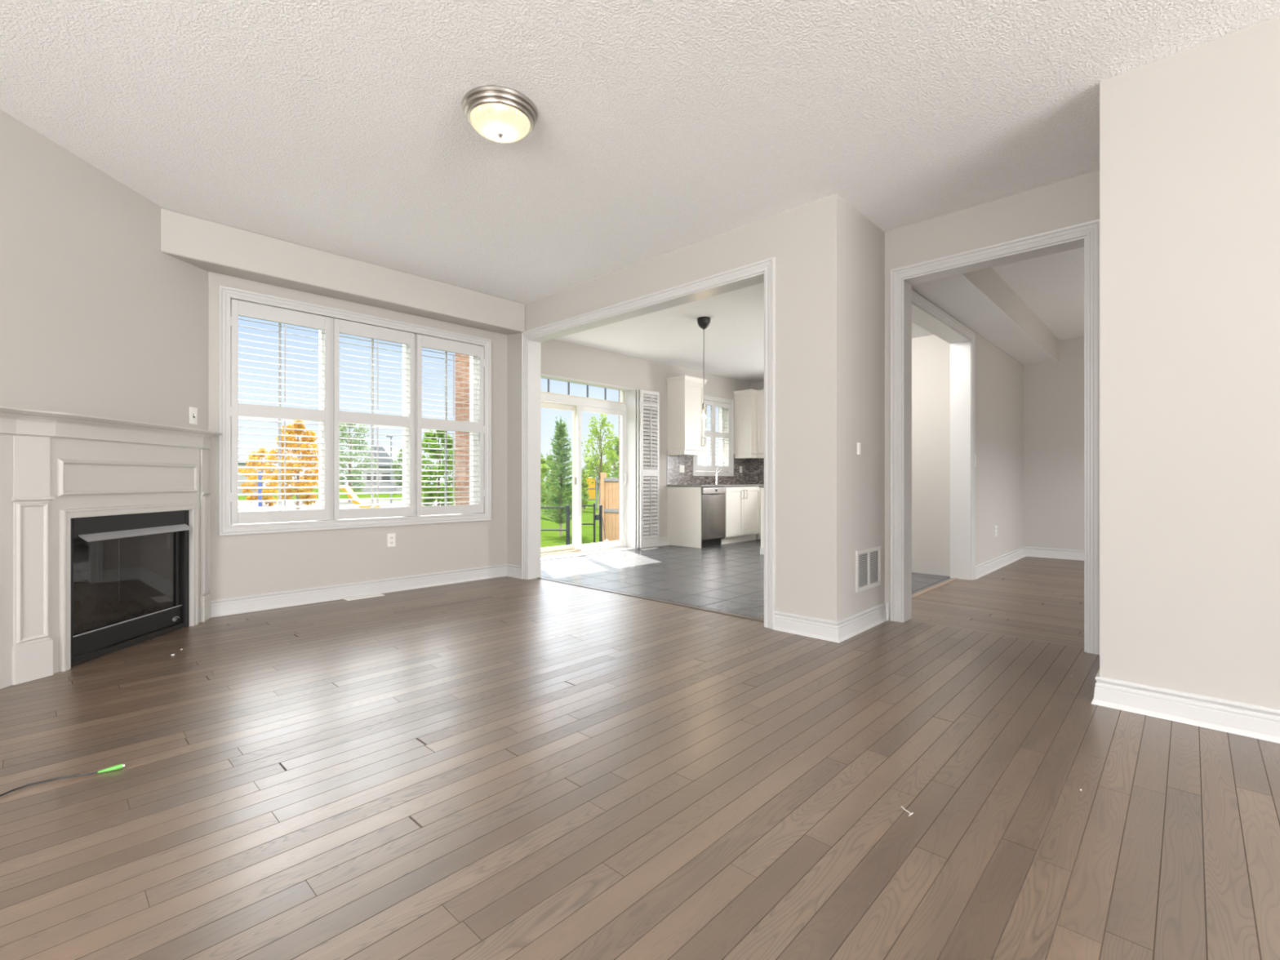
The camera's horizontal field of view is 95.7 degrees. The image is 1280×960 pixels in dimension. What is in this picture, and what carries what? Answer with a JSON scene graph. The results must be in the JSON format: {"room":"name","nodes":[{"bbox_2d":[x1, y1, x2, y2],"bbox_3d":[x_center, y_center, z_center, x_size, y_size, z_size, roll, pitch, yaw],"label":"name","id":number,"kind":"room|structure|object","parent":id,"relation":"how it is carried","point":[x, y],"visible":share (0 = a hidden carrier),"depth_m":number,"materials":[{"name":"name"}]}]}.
{"room":"living room","nodes":[
{"label":"living room","id":0,"kind":"room"},
{"bbox_2d":[0,109,208,430],"bbox_3d":[-3.194,-0.334,1.587,0.450,2.840,5.260,0,0,-3],"label":"wall","id":1,"kind":"structure","parent":0,"point":[96,319],"depth_m":3.19,"materials":[{"name":"paint"}]},
{"bbox_2d":[189,406,197,424],"bbox_3d":[-3.085,-0.444,4.013,0.020,0.116,0.072,0,0,-3],"label":"light switch","id":2,"kind":"object","parent":1,"relation":"attached to","point":[193,411],"visible":1,"depth_m":4.01,"materials":[{"name":"white plastic"}]},
{"bbox_2d":[118,271,506,601],"bbox_3d":[-2.504,-0.334,4.929,0.180,2.840,3.100,0,0,44],"label":"wall","id":3,"kind":"structure","parent":0,"point":[249,564],"depth_m":4.82,"materials":[{"name":"paint"}]},
{"bbox_2d":[217,284,491,536],"bbox_3d":[-2.339,-0.504,5.079,0.193,1.818,2.258,0,0,44],"label":"window","id":4,"kind":"structure","parent":3,"relation":"in","point":[225,294],"depth_m":4.81,"materials":[{"name":"paint"}]},
{"bbox_2d":[231,298,330,524],"bbox_3d":[-2.778,-0.503,4.510,0.078,1.658,0.685,0,0,44],"label":"window shutter","id":5,"kind":"object","parent":4,"relation":"attached to","point":[238,308],"visible":1,"depth_m":4.48,"materials":[{"name":"paint"}]},
{"bbox_2d":[330,318,415,519],"bbox_3d":[-2.305,-0.503,5.041,0.035,1.658,0.732,0,0,44],"label":"window frame","id":6,"kind":"structure","parent":4,"relation":"attached to","point":[331,319],"depth_m":4.77,"materials":[{"name":"paint"}]},
{"bbox_2d":[333,318,414,519],"bbox_3d":[-2.289,-0.503,5.025,0.078,1.658,0.681,0,0,44],"label":"window shutter","id":7,"kind":"object","parent":4,"relation":"attached to","point":[342,326],"visible":1,"depth_m":4.99,"materials":[{"name":"paint"}]},
{"bbox_2d":[416,333,484,515],"bbox_3d":[-1.796,-0.503,5.543,0.078,1.658,0.693,0,0,44],"label":"window shutter","id":8,"kind":"object","parent":4,"relation":"attached to","point":[422,341],"visible":1,"depth_m":5.51,"materials":[{"name":"paint"}]},
{"bbox_2d":[210,564,521,617],"bbox_3d":[-2.140,0.926,4.973,0.288,0.120,2.536,0,0,44],"label":"baseboard","id":9,"kind":"structure","parent":3,"relation":"attached to","point":[243,604],"depth_m":4.87,"materials":[{"name":"paint"}]},
{"bbox_2d":[386,533,395,546],"bbox_3d":[-2.194,0.531,5.118,0.010,0.116,0.072,0,0,44],"label":"wall outlet","id":10,"kind":"object","parent":3,"relation":"attached to","point":[390,537],"visible":1,"depth_m":5.11,"materials":[{"name":"white plastic"}]},
{"bbox_2d":[160,208,524,334],"bbox_3d":[-2.305,-1.612,4.775,0.320,0.284,3.050,0,0,44],"label":"wall","id":11,"kind":"structure","parent":0,"point":[204,244],"depth_m":4.46,"materials":[{"name":"paint"}]},
{"bbox_2d":[455,353,619,540],"bbox_3d":[0.180,-0.064,8.503,0.850,3.900,5.820,0,0,44],"label":"brick wall","id":12,"kind":"structure","parent":0,"point":[461,390],"depth_m":6.59,"materials":[{"name":"red brick"}]},
{"bbox_2d":[0,538,1279,959],"bbox_3d":[1.915,1.036,2.525,11.300,0.100,11.900,0,0,44],"label":"floor","id":13,"kind":"structure","parent":0,"point":[503,767],"depth_m":1.85,"materials":[{"name":"brown wood"}]},
{"bbox_2d":[0,764,124,796],"bbox_3d":[-1.931,0.977,1.759,0.154,0.015,0.545,0,0,21],"label":"cable","id":14,"kind":"object","parent":13,"relation":"on","point":[120,766],"visible":1,"depth_m":1.92,"materials":[{"name":"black plastic"}]},
{"bbox_2d":[0,405,222,688],"bbox_3d":[-2.997,0.324,3.402,0.188,1.324,1.545,0,0,-3],"label":"fireplace mantel","id":15,"kind":"object","parent":13,"relation":"on","point":[56,468],"visible":1,"depth_m":2.98,"materials":[{"name":"paint"}]},
{"bbox_2d":[0,405,222,439],"bbox_3d":[-2.997,-0.316,3.402,0.188,0.045,1.545,0,0,-3],"label":"mantel shelf","id":16,"kind":"object","parent":15,"relation":"attached to","point":[10,415],"depth_m":3.14,"materials":[{"name":"paint"}]},
{"bbox_2d":[71,510,192,666],"bbox_3d":[-3.197,0.594,3.460,0.460,0.780,0.880,0,0,-3],"label":"fireplace insert","id":17,"kind":"object","parent":15,"relation":"in","point":[154,602],"visible":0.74,"depth_m":3.66,"materials":[{"name":"black metal"}]},
{"bbox_2d":[78,524,192,542],"bbox_3d":[-2.995,0.311,3.485,0.055,0.039,0.780,0,0,-3],"label":"hood","id":18,"kind":"object","parent":17,"relation":"attached to","point":[95,535],"depth_m":3.40,"materials":[{"name":"metal"}]},
{"bbox_2d":[342,593,384,600],"bbox_3d":[-2.315,0.983,4.867,0.100,0.006,0.300,0,0,44],"label":"floor vent","id":19,"kind":"object","parent":13,"relation":"in","point":[376,594],"visible":1,"depth_m":4.85,"materials":[{"name":"white plastic"}]},
{"bbox_2d":[640,546,658,550],"bbox_3d":[0.139,0.983,8.308,0.085,0.006,0.300,0,0,44],"label":"floor vent","id":20,"kind":"object","parent":13,"relation":"in","point":[654,547],"visible":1,"depth_m":8.31,"materials":[{"name":"white plastic"}]},
{"bbox_2d":[537,577,764,622],"bbox_3d":[-0.045,1.008,4.911,2.710,0.056,0.050,0,0,44],"label":"threshold strip","id":21,"kind":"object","parent":13,"relation":"on","point":[542,578],"depth_m":4.68,"materials":[{"name":"brown wood"}]},
{"bbox_2d":[667,486,701,548],"bbox_3d":[0.651,0.543,8.577,0.628,0.883,0.025,0,0,44],"label":"cabinet end panel","id":22,"kind":"object","parent":13,"relation":"on","point":[684,503],"visible":1,"depth_m":8.55,"materials":[{"name":"paint"}]},
{"bbox_2d":[701,487,725,547],"bbox_3d":[0.900,0.547,8.758,0.604,0.873,0.570,0,0,44],"label":"dishwasher","id":23,"kind":"object","parent":13,"relation":"on","point":[713,499],"visible":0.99,"depth_m":8.54,"materials":[{"name":"grey metal"}]},
{"bbox_2d":[693,486,759,544],"bbox_3d":[1.427,0.543,9.332,0.658,0.882,0.970,0,0,44],"label":"base cabinet","id":24,"kind":"object","parent":13,"relation":"on","point":[742,504],"visible":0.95,"depth_m":9.10,"materials":[{"name":"paint"}]},
{"bbox_2d":[755,487,760,539],"bbox_3d":[2.384,0.543,9.587,1.745,0.882,0.703,0,0,44],"label":"base cabinet","id":25,"kind":"object","parent":13,"relation":"on","point":[758,535],"visible":0.02,"depth_m":9.52,"materials":[{"name":"paint"}]},
{"bbox_2d":[666,484,764,487],"bbox_3d":[1.834,0.086,9.010,1.749,0.029,2.303,0,0,44],"label":"countertop","id":26,"kind":"structure","parent":25,"relation":"on","point":[689,485],"depth_m":8.88,"materials":[{"name":"stone"}]},
{"bbox_2d":[714,467,728,484],"bbox_3d":[1.329,-0.066,9.440,0.233,0.274,0.090,0,0,10],"label":"kitchen faucet","id":27,"kind":"object","parent":26,"relation":"on","point":[719,471],"visible":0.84,"depth_m":9.42,"materials":[{"name":"silver metal"}]},
{"bbox_2d":[759,484,764,555],"bbox_3d":[2.389,0.527,7.685,1.180,0.913,1.125,0,0,44],"label":"kitchen island","id":28,"kind":"object","parent":13,"relation":"on","point":[762,548],"visible":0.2,"depth_m":7.66,"materials":[{"name":"paint"}]},
{"bbox_2d":[911,577,957,598],"bbox_3d":[2.477,1.008,5.084,0.050,0.055,1.985,0,0,44],"label":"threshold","id":29,"kind":"structure","parent":13,"relation":"on","point":[945,582],"depth_m":5.27,"materials":[{"name":"brown wood"}]},
{"bbox_2d":[0,0,1279,382],"bbox_3d":[1.895,-1.814,2.613,11.450,0.120,12.000,0,0,44],"label":"ceiling","id":30,"kind":"structure","parent":0,"point":[341,127],"depth_m":2.80,"materials":[{"name":"white paint"}]},
{"bbox_2d":[462,85,537,142],"bbox_3d":[-0.662,-1.686,2.745,0.350,0.132,0.350,0,0,44],"label":"ceiling light","id":31,"kind":"object","parent":30,"relation":"attached to","point":[500,114],"visible":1,"depth_m":2.66,"materials":[{"name":"white glass"}]},
{"bbox_2d":[697,316,711,421],"bbox_3d":[0.693,-1.198,6.292,0.148,1.111,0.148,0,0,44],"label":"pendant light","id":32,"kind":"object","parent":30,"relation":"hanging from","point":[704,322],"visible":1,"depth_m":6.26,"materials":[{"name":"black plastic"}]},
{"bbox_2d":[540,339,750,540],"bbox_3d":[0.095,-0.334,8.632,0.250,2.840,5.550,0,0,44],"label":"wall","id":33,"kind":"structure","parent":0,"point":[557,357],"depth_m":8.36,"materials":[{"name":"paint"}]},
{"bbox_2d":[540,378,626,557],"bbox_3d":[-0.839,-0.184,7.802,0.158,2.380,1.860,0,0,44],"label":"door","id":34,"kind":"structure","parent":33,"relation":"in","point":[576,404],"depth_m":7.80,"materials":[{"name":"white plastic"}]},
{"bbox_2d":[540,373,635,548],"bbox_3d":[-0.748,-0.163,7.689,0.186,2.274,1.822,0,0,44],"label":"trim","id":35,"kind":"structure","parent":33,"relation":"attached to","point":[630,393],"depth_m":8.32,"materials":[{"name":"paint"}]},
{"bbox_2d":[540,546,636,560],"bbox_3d":[-0.750,0.995,7.691,0.220,0.042,1.820,0,0,44],"label":"trim","id":36,"kind":"structure","parent":33,"relation":"attached to","point":[571,555],"depth_m":7.64,"materials":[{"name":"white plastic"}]},
{"bbox_2d":[636,389,659,547],"bbox_3d":[0.125,-0.159,8.376,0.105,2.250,0.390,0,0,44],"label":"shutter","id":37,"kind":"object","parent":33,"relation":"attached to","point":[648,526],"visible":1,"depth_m":8.33,"materials":[{"name":"paint"}]},
{"bbox_2d":[635,537,668,549],"bbox_3d":[0.189,0.926,8.529,0.028,0.120,0.680,0,0,44],"label":"baseboard","id":38,"kind":"structure","parent":33,"relation":"attached to","point":[663,541],"depth_m":8.68,"materials":[{"name":"paint"}]},
{"bbox_2d":[666,449,667,484],"bbox_3d":[0.417,-0.192,8.781,0.012,0.524,0.010,0,0,44],"label":"trim","id":39,"kind":"structure","parent":33,"relation":"attached to","point":[667,450],"depth_m":8.78,"materials":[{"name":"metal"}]},
{"bbox_2d":[666,375,707,456],"bbox_3d":[0.719,-0.958,8.830,0.378,1.163,0.545,0,0,44],"label":"upper cabinet","id":40,"kind":"object","parent":33,"relation":"attached to","point":[686,423],"visible":0.98,"depth_m":8.69,"materials":[{"name":"paint"}]},
{"bbox_2d":[692,395,733,475],"bbox_3d":[1.151,-0.724,9.698,0.233,1.318,1.128,0,0,44],"label":"window","id":41,"kind":"structure","parent":33,"relation":"in","point":[695,473],"depth_m":9.98,"materials":[{"name":"paint"}]},
{"bbox_2d":[695,400,713,471],"bbox_3d":[1.053,-0.724,9.454,0.077,1.160,0.482,0,0,44],"label":"window shutter","id":42,"kind":"object","parent":41,"relation":"attached to","point":[707,433],"visible":0.67,"depth_m":9.54,"materials":[{"name":"paint"}]},
{"bbox_2d":[713,401,730,471],"bbox_3d":[1.389,-0.724,9.808,0.077,1.160,0.482,0,0,44],"label":"window shutter","id":43,"kind":"object","parent":41,"relation":"attached to","point":[716,434],"visible":0.96,"depth_m":9.79,"materials":[{"name":"paint"}]},
{"bbox_2d":[667,453,764,484],"bbox_3d":[1.840,-0.192,9.017,1.750,0.524,2.290,0,0,44],"label":"backsplash","id":44,"kind":"structure","parent":33,"relation":"attached to","point":[753,468],"depth_m":9.75,"materials":[{"name":"tile"}]},
{"bbox_2d":[679,465,684,472],"bbox_3d":[0.653,-0.174,9.019,0.010,0.116,0.115,0,0,44],"label":"wall outlet","id":45,"kind":"object","parent":44,"relation":"attached to","point":[681,467],"visible":1,"depth_m":9.01,"materials":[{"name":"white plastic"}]},
{"bbox_2d":[733,389,757,458],"bbox_3d":[1.842,-0.958,10.020,0.368,1.163,0.248,0,0,44],"label":"upper cabinet","id":46,"kind":"object","parent":33,"relation":"attached to","point":[745,401],"visible":1,"depth_m":9.94,"materials":[{"name":"paint"}]},
{"bbox_2d":[506,193,847,621],"bbox_3d":[-0.098,-0.334,4.885,3.730,2.840,0.150,0,0,44],"label":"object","id":47,"kind":"structure","parent":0,"point":[808,242],"depth_m":3.72,"materials":[{"name":"paint"}]},
{"bbox_2d":[527,271,764,626],"bbox_3d":[-0.085,-0.206,4.872,2.699,2.385,0.156,0,0,44],"label":"trim","id":48,"kind":"structure","parent":47,"relation":"attached to","point":[534,343],"depth_m":5.74,"materials":[{"name":"paint"}]},
{"bbox_2d":[521,257,775,629],"bbox_3d":[-0.144,-0.243,4.810,2.847,2.459,0.023,0,0,44],"label":"trim","id":49,"kind":"structure","parent":47,"relation":"attached to","point":[767,265],"depth_m":3.88,"materials":[{"name":"paint"}]},
{"bbox_2d":[750,381,764,390],"bbox_3d":[3.564,-0.334,9.061,4.190,2.840,0.150,0,0,44],"label":"wall","id":50,"kind":"structure","parent":0,"point":[758,385],"depth_m":10.34,"materials":[{"name":"paint"}]},
{"bbox_2d":[756,389,764,458],"bbox_3d":[2.507,-0.958,9.705,1.130,1.163,0.368,0,0,44],"label":"upper cabinet","id":51,"kind":"object","parent":50,"relation":"attached to","point":[760,393],"visible":0.2,"depth_m":9.93,"materials":[{"name":"paint"}]},
{"bbox_2d":[911,334,950,576],"bbox_3d":[2.942,-0.334,6.474,1.150,2.840,0.460,0,0,44],"label":"wall","id":52,"kind":"structure","parent":0,"point":[931,354],"depth_m":6.06,"materials":[{"name":"paint"}]},
{"bbox_2d":[847,202,1023,617],"bbox_3d":[3.100,-0.334,5.675,0.180,2.840,5.400,0,0,44],"label":"wall","id":53,"kind":"structure","parent":0,"point":[865,240],"depth_m":4.05,"materials":[{"name":"paint"}]},
{"bbox_2d":[773,602,889,643],"bbox_3d":[1.317,0.926,3.950,0.460,0.120,0.798,0,0,44],"label":"baseboard","id":54,"kind":"structure","parent":53,"relation":"attached to","point":[841,630],"depth_m":3.70,"materials":[{"name":"paint"}]},
{"bbox_2d":[857,442,861,454],"bbox_3d":[1.428,-0.204,3.777,0.010,0.080,0.050,0,0,44],"label":"light switch","id":55,"kind":"object","parent":53,"relation":"attached to","point":[859,445],"visible":1,"depth_m":3.77,"materials":[{"name":"white plastic"}]},
{"bbox_2d":[855,546,880,592],"bbox_3d":[1.532,0.593,3.885,0.012,0.270,0.400,0,0,44],"label":"air vent","id":56,"kind":"object","parent":53,"relation":"in","point":[868,561],"visible":1,"depth_m":3.88,"materials":[{"name":"metal"}]},
{"bbox_2d":[911,290,975,580],"bbox_3d":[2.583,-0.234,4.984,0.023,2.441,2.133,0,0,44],"label":"trim","id":57,"kind":"structure","parent":53,"relation":"attached to","point":[917,300],"depth_m":5.71,"materials":[{"name":"paint"}]},
{"bbox_2d":[975,546,1084,579],"bbox_3d":[5.080,0.926,5.763,2.570,0.120,2.445,0,0,44],"label":"baseboard","id":58,"kind":"structure","parent":53,"relation":"attached to","point":[983,569],"depth_m":7.14,"materials":[{"name":"paint"}]},
{"bbox_2d":[911,274,1058,365],"bbox_3d":[3.551,-1.487,5.743,0.370,0.004,4.570,0,0,44],"label":"ceiling","id":59,"kind":"structure","parent":0,"point":[957,295],"depth_m":5.29,"materials":[{"name":"paint"}]},
{"bbox_2d":[911,267,1059,364],"bbox_3d":[3.214,-1.621,6.064,1.310,0.265,4.580,0,0,44],"label":"ceiling beam","id":60,"kind":"structure","parent":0,"point":[988,281],"depth_m":5.48,"materials":[{"name":"paint"}]},
{"bbox_2d":[884,170,1099,620],"bbox_3d":[2.249,-0.334,3.719,1.280,2.840,0.150,0,0,44],"label":"wall","id":61,"kind":"structure","parent":0,"point":[1075,200],"depth_m":3.74,"materials":[{"name":"paint"}]},
{"bbox_2d":[890,218,1099,654],"bbox_3d":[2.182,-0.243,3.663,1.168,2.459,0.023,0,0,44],"label":"trim","id":62,"kind":"structure","parent":61,"relation":"attached to","point":[1091,228],"depth_m":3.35,"materials":[{"name":"paint"}]},
{"bbox_2d":[1023,337,1084,551],"bbox_3d":[5.991,-0.334,6.723,2.570,2.840,0.200,0,0,44],"label":"wall","id":63,"kind":"structure","parent":0,"point":[1054,392],"depth_m":7.30,"materials":[{"name":"paint"}]},
{"bbox_2d":[1099,15,1279,709],"bbox_3d":[4.423,-0.334,1.020,5.590,2.840,1.070,0,0,44],"label":"wall","id":64,"kind":"structure","parent":0,"point":[1189,140],"depth_m":2.35,"materials":[{"name":"paint"}]},
{"bbox_2d":[1091,669,1279,743],"bbox_3d":[4.262,0.926,1.050,5.465,0.120,0.948,0,0,44],"label":"baseboard","id":65,"kind":"structure","parent":64,"relation":"attached to","point":[1257,722],"depth_m":2.34,"materials":[{"name":"paint"}]},
{"label":"outside","id":66,"kind":"structure","parent":0,"visible":0},
{"bbox_2d":[238,486,599,547],"bbox_3d":[-38.912,1.936,64.533,134.690,0.200,200.000,0,0,44],"label":"ground","id":67,"kind":"structure","parent":66,"point":[548,538],"depth_m":23.92,"materials":[{"name":"green plant"}]},
{"bbox_2d":[238,443,265,493],"bbox_3d":[-52.174,-1.463,75.000,3.492,6.598,6.800,0,0,0],"label":"house","id":68,"kind":"structure","parent":67,"relation":"on","point":[241,450],"depth_m":74.88,"materials":[{"name":"white"}]},
{"bbox_2d":[238,448,284,506],"bbox_3d":[-26.148,-0.097,40.042,2.824,4.294,2.756,0,0,44],"label":"leafy tree","id":69,"kind":"object","parent":67,"relation":"on","point":[251,457],"visible":0.66,"depth_m":39.73,"materials":[{"name":"orange plant"}]},
{"bbox_2d":[359,446,402,492],"bbox_3d":[-36.839,-1.428,85.000,5.493,6.529,6.800,0,0,0],"label":"house","id":70,"kind":"structure","parent":67,"relation":"on","point":[380,448],"depth_m":82.00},
{"bbox_2d":[391,448,402,486],"bbox_3d":[-32.547,-1.447,79.934,3.619,6.566,3.560,0,0,44],"label":"leafy tree","id":71,"kind":"object","parent":67,"relation":"on","point":[400,455],"visible":0.31,"depth_m":79.34,"materials":[{"name":"green plant"}]},
{"bbox_2d":[422,429,455,506],"bbox_3d":[-10.412,-0.470,29.909,2.821,4.820,2.809,0,0,44],"label":"leafy tree","id":72,"kind":"object","parent":67,"relation":"on","point":[426,434],"visible":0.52,"depth_m":29.73,"materials":[{"name":"green plant"}]},
{"bbox_2d":[540,454,558,511],"bbox_3d":[-5.458,0.204,34.038,1.830,3.423,1.852,0,0,44],"label":"leafy tree","id":73,"kind":"object","parent":67,"relation":"on","point":[543,462],"visible":0.34,"depth_m":33.76,"materials":[{"name":"green plant"}]},
{"bbox_2d":[540,505,569,545],"bbox_3d":[-2.446,1.226,14.204,1.461,1.220,0.098,0,0,0],"label":"fence","id":74,"kind":"object","parent":67,"relation":"on","point":[567,507],"visible":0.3,"depth_m":14.18,"materials":[{"name":"black metal"}]},
{"bbox_2d":[540,415,589,536],"bbox_3d":[-2.527,-0.143,19.067,1.763,3.959,1.718,0,0,-6],"label":"spruce tree","id":75,"kind":"object","parent":67,"relation":"on","point":[560,441],"visible":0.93,"depth_m":18.91,"materials":[{"name":"green plant"}]},
{"bbox_2d":[581,471,589,511],"bbox_3d":[-3.340,0.660,33.985,0.771,2.463,0.869,0,0,7],"label":"leafy tree","id":76,"kind":"object","parent":67,"relation":"on","point":[584,490],"visible":0.52,"depth_m":33.90,"materials":[{"name":"green plant"}]},
{"bbox_2d":[582,475,598,508],"bbox_3d":[-2.986,0.761,36.985,1.300,2.150,0.130,0,0,0],"label":"climbing frame","id":77,"kind":"object","parent":67,"relation":"on","point":[591,488],"visible":0.39,"depth_m":36.97,"materials":[{"name":"yellow plastic"}]},
{"bbox_2d":[581,456,607,490],"bbox_3d":[-7.145,-0.915,90.204,5.586,5.773,5.296,0,0,44],"label":"leafy tree","id":78,"kind":"object","parent":67,"relation":"on","point":[586,467],"visible":0.22,"depth_m":89.33,"materials":[{"name":"green plant"}]},
{"bbox_2d":[581,413,618,524],"bbox_3d":[-1.656,-0.519,24.041,1.605,4.710,1.659,0,0,44],"label":"leafy tree","id":79,"kind":"object","parent":67,"relation":"on","point":[594,430],"visible":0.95,"depth_m":23.93,"materials":[{"name":"green plant"}]},
{"bbox_2d":[599,505,602,542],"bbox_3d":[-0.981,1.231,14.500,0.056,1.210,0.056,0,0,44],"label":"gate post","id":80,"kind":"object","parent":67,"relation":"on","point":[600,506],"visible":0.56,"depth_m":14.48,"materials":[{"name":"black metal"}]},
{"bbox_2d":[581,502,599,542],"bbox_3d":[-1.353,1.206,14.405,0.676,1.260,0.121,0,0,-8],"label":"gate","id":81,"kind":"object","parent":80,"relation":"attached to","point":[596,517],"visible":0.57,"depth_m":14.38,"materials":[{"name":"black metal"}]},
{"bbox_2d":[602,517,608,542],"bbox_3d":[-0.871,1.406,15.002,0.264,0.845,0.229,0,0,12],"label":"mop","id":82,"kind":"object","parent":67,"relation":"on","point":[606,540],"visible":0.49,"depth_m":15.02,"materials":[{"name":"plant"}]},
{"bbox_2d":[600,472,618,542],"bbox_3d":[-0.579,0.821,15.300,1.022,2.030,0.135,0,0,27],"label":"privacy fence","id":83,"kind":"object","parent":67,"relation":"on","point":[609,486],"visible":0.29,"depth_m":15.37,"materials":[{"name":"brown wood"}]},
{"bbox_2d":[602,435,618,477],"bbox_3d":[-1.174,-0.103,27.051,1.502,3.878,1.419,0,0,44],"label":"leafy tree","id":84,"kind":"object","parent":67,"relation":"on","point":[615,469],"visible":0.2,"depth_m":26.88,"materials":[{"name":"green plant"}]},
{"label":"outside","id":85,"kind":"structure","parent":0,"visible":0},
{"bbox_2d":[238,500,455,511],"bbox_3d":[-25.562,1.826,41.000,37.874,0.020,22.000,0,0,0],"label":"pavement","id":86,"kind":"structure","parent":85,"point":[341,502],"depth_m":42.27,"materials":[{"name":"grey concrete"}]},
{"bbox_2d":[257,471,262,506],"bbox_3d":[-24.914,0.661,38.000,0.185,2.350,0.185,0,0,-24],"label":"sign post","id":87,"kind":"object","parent":86,"relation":"on","point":[260,477],"visible":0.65,"depth_m":37.92,"materials":[{"name":"blue metal"}]},
{"bbox_2d":[266,420,318,510],"bbox_3d":[-19.404,-0.823,32.928,3.280,5.318,2.932,0,0,44],"label":"leafy tree","id":88,"kind":"object","parent":86,"relation":"on","point":[299,426],"visible":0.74,"depth_m":32.73,"materials":[{"name":"orange plant"}]},
{"bbox_2d":[339,422,378,502],"bbox_3d":[-24.007,-1.762,48.053,4.384,7.196,4.199,0,0,44],"label":"leafy tree","id":89,"kind":"object","parent":86,"relation":"on","point":[342,428],"visible":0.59,"depth_m":47.86,"materials":[{"name":"green plant"}]},
{"bbox_2d":[339,484,379,508],"bbox_3d":[-15.390,0.686,30.995,2.660,2.300,0.810,0,0,0],"label":"slide","id":90,"kind":"object","parent":86,"relation":"on","point":[345,490],"visible":0.29,"depth_m":30.73,"materials":[{"name":"yellow plastic"}]},
{"bbox_2d":[386,435,392,503],"bbox_3d":[-19.403,-0.814,44.909,0.200,5.300,0.450,0,0,44],"label":"street lamp","id":91,"kind":"object","parent":86,"relation":"on","point":[387,436],"visible":0.91,"depth_m":44.94,"materials":[{"name":"grey metal"}]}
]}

